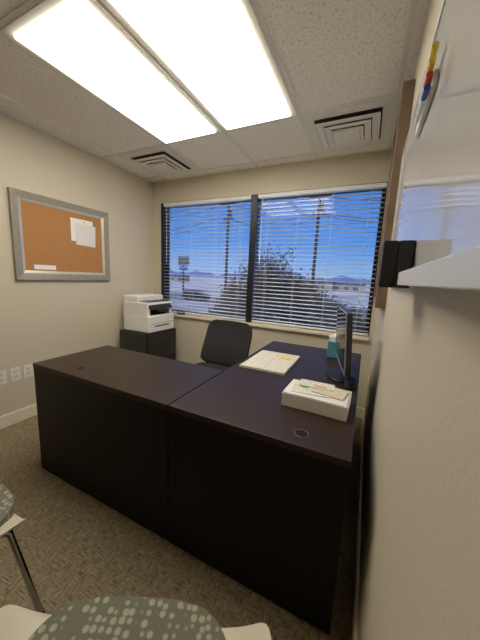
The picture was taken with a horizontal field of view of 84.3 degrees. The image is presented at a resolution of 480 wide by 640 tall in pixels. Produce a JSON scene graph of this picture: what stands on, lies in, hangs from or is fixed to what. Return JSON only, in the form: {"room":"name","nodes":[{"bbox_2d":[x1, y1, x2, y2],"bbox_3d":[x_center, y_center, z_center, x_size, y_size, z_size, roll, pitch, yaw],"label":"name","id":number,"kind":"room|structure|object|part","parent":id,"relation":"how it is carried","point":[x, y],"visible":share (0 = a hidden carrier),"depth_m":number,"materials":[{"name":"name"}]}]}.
{"room":"private office","nodes":[
{"label":"private office","id":0,"kind":"room"},
{"bbox_2d":[0,113,153,415],"bbox_3d":[-2.130,-0.295,1.844,0.150,2.500,4.430,7,10,25],"label":"wall","id":1,"kind":"structure","parent":0,"point":[41,320],"depth_m":2.52,"materials":[{"name":"paint"}]},
{"bbox_2d":[0,370,6,384],"bbox_3d":[-1.974,0.477,2.190,0.008,0.114,0.070,7,10,25],"label":"wall outlet","id":2,"kind":"object","parent":1,"relation":"attached to","point":[3,379],"visible":1,"depth_m":2.20,"materials":[{"name":"white plastic"}]},
{"bbox_2d":[10,367,20,381],"bbox_3d":[-1.931,0.465,2.280,0.008,0.114,0.070,7,10,25],"label":"wall outlet","id":3,"kind":"object","parent":1,"relation":"attached to","point":[14,372],"visible":1,"depth_m":2.28,"materials":[{"name":"white plastic"}]},
{"bbox_2d":[0,403,36,429],"bbox_3d":[-2.116,0.894,1.987,0.014,0.110,4.100,7,10,25],"label":"baseboard","id":4,"kind":"structure","parent":1,"relation":"attached to","point":[17,416],"depth_m":2.32,"materials":[{"name":"paint"}]},
{"bbox_2d":[23,364,32,377],"bbox_3d":[-1.889,0.453,2.364,0.008,0.114,0.070,7,10,25],"label":"wall outlet","id":5,"kind":"object","parent":1,"relation":"attached to","point":[28,370],"visible":1,"depth_m":2.36,"materials":[{"name":"white plastic"}]},
{"bbox_2d":[7,187,110,279],"bbox_3d":[-1.649,-0.748,2.539,0.031,0.720,0.890,7,10,25],"label":"cork board","id":6,"kind":"object","parent":1,"relation":"attached to","point":[53,239],"visible":1,"depth_m":2.45,"materials":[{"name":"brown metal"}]},
{"bbox_2d":[0,415,361,639],"bbox_3d":[-0.880,1.156,1.443,3.055,0.120,4.430,7,10,25],"label":"floor","id":7,"kind":"structure","parent":0,"point":[74,547],"depth_m":1.26,"materials":[{"name":"carpet"}]},
{"bbox_2d":[0,483,45,612],"bbox_3d":[-1.111,0.757,0.838,0.666,0.838,0.582,7,10,25],"label":"chair","id":8,"kind":"object","parent":7,"relation":"on","point":[9,520],"visible":0.98,"depth_m":0.97,"materials":[{"name":"beige plastic"}]},
{"bbox_3d":[-1.114,0.950,0.881,0.522,0.426,0.546,7,10,25],"label":"leg frame","id":9,"kind":"part","parent":8,"relation":"part of","materials":[{"name":"silver metal"}]},
{"bbox_2d":[33,345,223,539],"bbox_3d":[-0.724,0.662,1.759,1.088,0.743,0.552,7,10,25],"label":"desk","id":10,"kind":"object","parent":7,"relation":"on","point":[103,413],"visible":1,"depth_m":1.50,"materials":[{"name":"brown laminate"}]},
{"bbox_3d":[-0.839,0.711,1.526,1.086,0.711,0.019,7,10,25],"label":"panel","id":11,"kind":"part","parent":10,"relation":"part of","materials":[{"name":"brown laminate"}]},
{"bbox_2d":[0,595,270,639],"bbox_3d":[-0.269,0.859,0.447,0.666,0.838,0.582,3,9,1],"label":"chair","id":12,"kind":"object","parent":7,"relation":"on","point":[107,617],"visible":1,"depth_m":0.66,"materials":[{"name":"grey fabric"}]},
{"bbox_2d":[120,328,175,359],"bbox_3d":[-1.120,0.442,3.290,0.445,0.675,0.500,7,10,25],"label":"base cabinet","id":13,"kind":"object","parent":7,"relation":"on","point":[162,343],"visible":0.38,"depth_m":3.08,"materials":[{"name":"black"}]},
{"bbox_2d":[123,294,173,332],"bbox_3d":[-1.090,-0.095,3.200,0.408,0.407,0.420,7,10,25],"label":"printer","id":14,"kind":"object","parent":13,"relation":"on","point":[146,313],"visible":1,"depth_m":3.05,"materials":[{"name":"plastic"}]},
{"bbox_3d":[-1.022,-0.227,3.148,0.185,0.007,0.360,7,10,25],"label":"scanner bed trim","id":15,"kind":"part","parent":14,"relation":"part of","materials":[{"name":"white plastic"}]},
{"bbox_3d":[-0.927,-0.161,3.101,0.047,0.054,0.360,7,10,25],"label":"control panel","id":16,"kind":"part","parent":14,"relation":"part of","materials":[{"name":"black plastic"}]},
{"bbox_3d":[-0.928,0.294,3.176,0.014,0.300,0.480,7,10,25],"label":"drawer","id":17,"kind":"part","parent":13,"relation":"part of","materials":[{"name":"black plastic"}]},
{"bbox_3d":[-0.942,0.600,3.225,0.014,0.300,0.480,7,10,25],"label":"drawer","id":18,"kind":"part","parent":13,"relation":"part of","materials":[{"name":"black wood"}]},
{"bbox_2d":[196,319,251,370],"bbox_3d":[-0.230,0.496,2.438,0.596,0.921,0.598,8,10,28],"label":"office chair","id":19,"kind":"object","parent":7,"relation":"on","point":[226,343],"visible":0.58,"depth_m":2.58,"materials":[{"name":"black fabric"}]},
{"bbox_3d":[-0.248,0.496,2.406,0.490,0.070,0.470,8,10,28],"label":"seat","id":20,"kind":"part","parent":19,"relation":"part of","materials":[{"name":"black fabric"}]},
{"bbox_2d":[168,341,360,634],"bbox_3d":[0.333,0.704,1.796,0.784,0.743,1.520,7,10,25],"label":"executive desk","id":21,"kind":"object","parent":7,"relation":"on","point":[258,485],"visible":0.95,"depth_m":1.11,"materials":[{"name":"brown laminate"}]},
{"bbox_2d":[239,350,299,375],"bbox_3d":[0.233,0.296,1.922,0.310,0.016,0.450,7,10,25],"label":"pad","id":22,"kind":"object","parent":21,"relation":"on","point":[265,361],"visible":1,"depth_m":1.86,"materials":[{"name":"beige paper"}]},
{"bbox_2d":[281,379,351,421],"bbox_3d":[0.377,0.373,1.294,0.294,0.077,0.203,7,10,27],"label":"box","id":23,"kind":"object","parent":21,"relation":"on","point":[319,398],"visible":1,"depth_m":1.24,"materials":[{"name":"cardboard"}]},
{"bbox_2d":[327,334,336,357],"bbox_3d":[0.747,0.201,2.119,0.084,0.185,0.084,6,10,19],"label":"tissue box","id":24,"kind":"object","parent":21,"relation":"on","point":[331,350],"visible":0.63,"depth_m":2.09,"materials":[{"name":"paper"}]},
{"bbox_2d":[327,305,355,382],"bbox_3d":[0.655,0.145,1.657,0.170,0.435,0.491,5,9,14],"label":"computer monitor","id":25,"kind":"object","parent":21,"relation":"on","point":[344,327],"visible":0.86,"depth_m":1.54,"materials":[{"name":"black plastic"}]},
{"bbox_2d":[344,376,356,388],"bbox_3d":[0.632,0.355,1.514,0.068,0.062,0.095,7,10,25],"label":"cable","id":26,"kind":"object","parent":21,"relation":"on","point":[352,380],"visible":0.92,"depth_m":1.49,"materials":[{"name":"black plastic"}]},
{"bbox_2d":[0,0,430,181],"bbox_3d":[-0.762,-1.428,1.024,3.055,0.120,4.430,7,10,25],"label":"ceiling","id":27,"kind":"structure","parent":0,"point":[331,53],"depth_m":1.59,"materials":[{"name":"tile"}]},
{"bbox_2d":[0,0,221,143],"bbox_3d":[-0.665,-1.463,1.717,0.586,0.021,1.196,7,10,25],"label":"ceiling light","id":28,"kind":"object","parent":27,"relation":"in","point":[78,39],"depth_m":1.47,"materials":[{"name":"white plastic"}]},
{"bbox_2d":[119,146,200,176],"bbox_3d":[-0.821,-1.626,2.793,0.586,0.059,0.586,7,10,25],"label":"ceiling vent","id":29,"kind":"object","parent":27,"relation":"in","point":[161,161],"visible":1,"depth_m":2.71,"materials":[{"name":"metal"}]},
{"bbox_3d":[-0.822,-1.604,2.797,0.170,0.014,0.170,7,10,25],"label":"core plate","id":30,"kind":"part","parent":29,"relation":"part of","materials":[{"name":"metal"}]},
{"bbox_2d":[101,0,297,131],"bbox_3d":[-0.115,-1.397,1.461,0.586,0.021,1.196,7,10,25],"label":"ceiling light","id":31,"kind":"object","parent":27,"relation":"in","point":[218,51],"depth_m":1.37,"materials":[{"name":"white plastic"}]},
{"bbox_2d":[0,0,417,182],"bbox_3d":[-0.771,-1.364,1.021,2.755,0.006,4.100,7,10,25],"label":"grid","id":32,"kind":"object","parent":27,"relation":"attached to","point":[28,4],"visible":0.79,"depth_m":1.74,"materials":[{"name":"white metal"}]},
{"bbox_2d":[302,96,396,152],"bbox_3d":[0.828,-1.426,2.025,0.586,0.059,0.586,7,10,25],"label":"ceiling vent","id":33,"kind":"object","parent":27,"relation":"in","point":[369,123],"visible":1,"depth_m":1.93,"materials":[{"name":"metal"}]},
{"bbox_3d":[0.827,-1.404,2.029,0.170,0.014,0.170,7,10,25],"label":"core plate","id":34,"kind":"part","parent":33,"relation":"part of","materials":[{"name":"metal"}]},
{"bbox_2d":[153,150,391,407],"bbox_3d":[0.096,-0.402,3.132,2.755,2.500,0.180,7,10,25],"label":"wall","id":35,"kind":"structure","parent":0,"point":[367,168],"depth_m":2.91,"materials":[{"name":"paint"}]},
{"bbox_2d":[164,195,251,320],"bbox_3d":[-0.455,-0.746,3.284,1.228,1.396,0.064,7,10,25],"label":"window blind","id":36,"kind":"object","parent":35,"relation":"attached to","point":[239,198],"visible":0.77,"depth_m":3.24,"materials":[{"name":"white plastic"}]},
{"bbox_3d":[-0.485,-0.067,3.398,1.228,0.018,0.044,7,10,25],"label":"rail","id":37,"kind":"part","parent":36,"relation":"part of","materials":[{"name":"white plastic"}]},
{"bbox_3d":[0.139,-0.671,3.017,0.070,1.409,0.059,7,10,25],"label":"mullion","id":38,"kind":"part","parent":35,"relation":"part of","materials":[{"name":"black metal"}]},
{"bbox_3d":[0.163,-0.678,3.067,0.070,1.330,0.050,7,10,25],"label":"mullion","id":39,"kind":"part","parent":35,"relation":"part of","materials":[{"name":"black metal"}]},
{"bbox_2d":[172,312,368,340],"bbox_3d":[0.079,0.040,3.116,2.595,0.031,0.095,7,10,25],"label":"window sill","id":40,"kind":"structure","parent":35,"relation":"attached to","point":[302,330],"depth_m":2.91,"materials":[{"name":"paint"}]},
{"bbox_3d":[0.152,-0.679,3.072,2.585,1.410,0.050,7,10,25],"label":"frame","id":41,"kind":"part","parent":35,"relation":"part of","materials":[{"name":"black metal"}]},
{"bbox_2d":[252,182,386,335],"bbox_3d":[0.728,-0.603,2.733,1.230,1.396,0.064,7,10,25],"label":"window blind","id":42,"kind":"object","parent":35,"relation":"attached to","point":[383,185],"visible":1,"depth_m":2.69,"materials":[{"name":"white plastic"}]},
{"bbox_3d":[0.698,0.076,2.847,1.230,0.018,0.044,7,10,25],"label":"rail","id":43,"kind":"part","parent":42,"relation":"part of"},
{"bbox_2d":[355,407,362,417],"bbox_3d":[0.001,0.788,3.237,2.727,0.110,0.014,7,10,25],"label":"baseboard","id":44,"kind":"structure","parent":35,"relation":"attached to","point":[359,410],"depth_m":2.67,"materials":[{"name":"paint"}]},
{"bbox_2d":[358,0,479,639],"bbox_3d":[0.488,0.022,0.624,0.150,2.500,4.430,7,10,25],"label":"wall","id":45,"kind":"structure","parent":0,"point":[419,579],"depth_m":0.41,"materials":[{"name":"paint"}]},
{"bbox_2d":[351,408,363,639],"bbox_3d":[0.354,1.194,0.836,0.014,0.110,4.100,7,10,25],"label":"baseboard","id":46,"kind":"structure","parent":45,"relation":"attached to","point":[354,635],"depth_m":1.26,"materials":[{"name":"paint"}]},
{"bbox_2d":[373,79,415,308],"bbox_3d":[0.952,-0.671,1.685,0.054,1.150,0.600,7,10,25],"label":"wall picture","id":47,"kind":"object","parent":45,"relation":"attached to","point":[407,95],"visible":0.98,"depth_m":1.41,"materials":[{"name":"brown wood"}]},
{"bbox_2d":[377,0,479,291],"bbox_3d":[0.319,-0.353,0.441,0.082,0.600,1.864,7,10,25],"label":"whiteboard","id":48,"kind":"object","parent":45,"relation":"attached to","point":[434,242],"visible":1,"depth_m":0.38,"materials":[{"name":"plastic"}]},
{"bbox_2d":[414,41,439,138],"bbox_3d":[0.425,-0.508,0.611,0.022,0.057,0.255,7,10,25],"label":"holder","id":49,"kind":"object","parent":48,"relation":"attached to","point":[429,84],"visible":1,"depth_m":0.55,"materials":[{"name":"white plastic"}]},
{"bbox_2d":[397,245,479,290],"bbox_3d":[0.140,-0.027,0.130,0.025,0.026,0.960,7,10,25],"label":"tray","id":50,"kind":"object","parent":48,"relation":"on","point":[460,270],"depth_m":0.21,"materials":[{"name":"white plastic"}]},
{"label":"outside","id":51,"kind":"structure","parent":0,"visible":0},
{"bbox_2d":[170,276,370,320],"bbox_3d":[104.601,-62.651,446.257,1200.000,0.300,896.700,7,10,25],"label":"ground","id":52,"kind":"structure","parent":51,"point":[204,279],"depth_m":91.81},
{"bbox_2d":[170,276,189,281],"bbox_3d":[-47.828,-27.733,175.932,26.000,3.600,12.000,7,10,25],"label":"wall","id":53,"kind":"structure","parent":52,"relation":"on","point":[186,278],"depth_m":167.63,"materials":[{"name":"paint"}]},
{"bbox_2d":[178,256,188,291],"bbox_3d":[-15.548,-12.588,72.909,3.400,9.600,0.500,7,10,25],"label":"roadside sign","id":54,"kind":"object","parent":52,"relation":"on","point":[185,260],"visible":0.94,"depth_m":72.30,"materials":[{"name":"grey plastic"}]},
{"bbox_3d":[-15.386,-16.139,72.334,3.400,2.400,0.500,7,10,25],"label":"panel","id":55,"kind":"part","parent":54,"relation":"part of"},
{"bbox_3d":[-15.476,-14.166,72.654,2.600,1.000,0.400,7,10,25],"label":"panel","id":56,"kind":"part","parent":54,"relation":"part of","materials":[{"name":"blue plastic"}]},
{"bbox_2d":[206,302,225,313],"bbox_3d":[-1.468,-0.143,19.539,2.724,3.413,3.356,-1,10,-20],"label":"tree","id":57,"kind":"object","parent":52,"relation":"on","point":[217,302],"visible":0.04,"depth_m":19.01,"materials":[{"name":"green plant"}]},
{"bbox_2d":[221,203,236,291],"bbox_3d":[-1.975,-10.341,39.746,3.200,17.000,0.580,7,10,25],"label":"utility pole","id":58,"kind":"object","parent":52,"relation":"on","point":[228,207],"visible":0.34,"depth_m":39.41,"materials":[{"name":"wood"}]},
{"bbox_2d":[209,277,278,320],"bbox_3d":[0.033,-0.392,17.140,4.341,4.804,5.241,-5,12,-38],"label":"tree","id":59,"kind":"object","parent":52,"relation":"on","point":[229,310],"visible":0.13,"depth_m":16.30,"materials":[{"name":"green plant"}]},
{"bbox_2d":[221,266,276,318],"bbox_3d":[1.321,-0.518,16.282,4.982,5.442,5.962,7,10,25],"label":"tree","id":60,"kind":"object","parent":52,"relation":"on","point":[234,278],"visible":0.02,"depth_m":15.18,"materials":[{"name":"green plant"}]},
{"bbox_2d":[212,240,324,322],"bbox_3d":[2.038,-0.759,14.268,5.395,6.625,7.695,7,10,28],"label":"tree","id":61,"kind":"object","parent":52,"relation":"on","point":[283,281],"visible":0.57,"depth_m":12.61,"materials":[{"name":"green plant"}]},
{"bbox_2d":[170,292,367,316],"bbox_3d":[-24.762,-6.742,64.188,700.000,0.029,17.000,7,10,25],"label":"road","id":62,"kind":"structure","parent":52,"relation":"on","point":[180,294],"depth_m":51.38,"materials":[{"name":"grey asphalt"}]},
{"bbox_2d":[182,289,209,300],"bbox_3d":[-8.281,-4.713,50.125,4.950,1.950,2.000,5,10,15],"label":"car","id":63,"kind":"object","parent":62,"relation":"on","point":[196,292],"visible":0.82,"depth_m":49.30,"materials":[{"name":"paint"}]},
{"bbox_2d":[170,269,370,284],"bbox_3d":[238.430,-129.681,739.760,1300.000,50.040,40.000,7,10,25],"label":"mountain range","id":64,"kind":"object","parent":52,"relation":"on","point":[346,280],"visible":0.28,"depth_m":788.21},
{"bbox_2d":[278,280,332,290],"bbox_3d":[33.267,-18.097,138.106,30.000,4.000,14.000,7,10,25],"label":"wall","id":65,"kind":"structure","parent":52,"relation":"on","point":[321,283],"depth_m":127.41,"materials":[{"name":"paint"}]},
{"bbox_2d":[267,268,347,324],"bbox_3d":[3.051,-0.260,15.226,6.052,5.429,5.801,3,9,1],"label":"tree","id":66,"kind":"object","parent":52,"relation":"on","point":[302,289],"visible":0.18,"depth_m":13.69,"materials":[{"name":"green plant"}]},
{"bbox_2d":[277,287,362,328],"bbox_3d":[3.702,0.360,14.171,4.819,4.589,5.034,7,10,25],"label":"tree","id":67,"kind":"object","parent":52,"relation":"on","point":[333,296],"visible":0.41,"depth_m":13.15,"materials":[{"name":"green plant"}]},
{"bbox_2d":[309,195,330,286],"bbox_3d":[9.737,-8.921,34.288,3.200,17.000,0.580,7,10,25],"label":"utility pole","id":68,"kind":"object","parent":52,"relation":"on","point":[319,200],"visible":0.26,"depth_m":33.88,"materials":[{"name":"wood"}]},
{"bbox_2d":[333,284,364,292],"bbox_3d":[53.079,-15.496,128.900,14.000,3.600,10.000,7,10,25],"label":"building","id":69,"kind":"structure","parent":52,"relation":"on","point":[341,287],"depth_m":124.21,"materials":[{"name":"paint"}]},
{"bbox_2d":[333,283,365,284],"bbox_3d":[53.171,-17.518,128.572,14.800,0.500,10.800,7,10,25],"label":"roof","id":70,"kind":"structure","parent":69,"relation":"on","point":[333,283],"depth_m":123.67,"materials":[{"name":"grey"}]},
{"bbox_2d":[333,302,366,329],"bbox_3d":[5.714,0.634,15.277,3.848,3.891,4.192,11,12,41],"label":"tree","id":71,"kind":"object","parent":52,"relation":"on","point":[358,315],"visible":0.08,"depth_m":14.88,"materials":[{"name":"green plant"}]},
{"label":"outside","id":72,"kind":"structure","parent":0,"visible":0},
{"bbox_2d":[170,197,380,233],"bbox_3d":[0.868,-15.152,37.255,58.570,5.718,3.526,7,10,23],"label":"power lines","id":73,"kind":"structure","parent":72,"point":[335,197],"depth_m":35.69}
]}

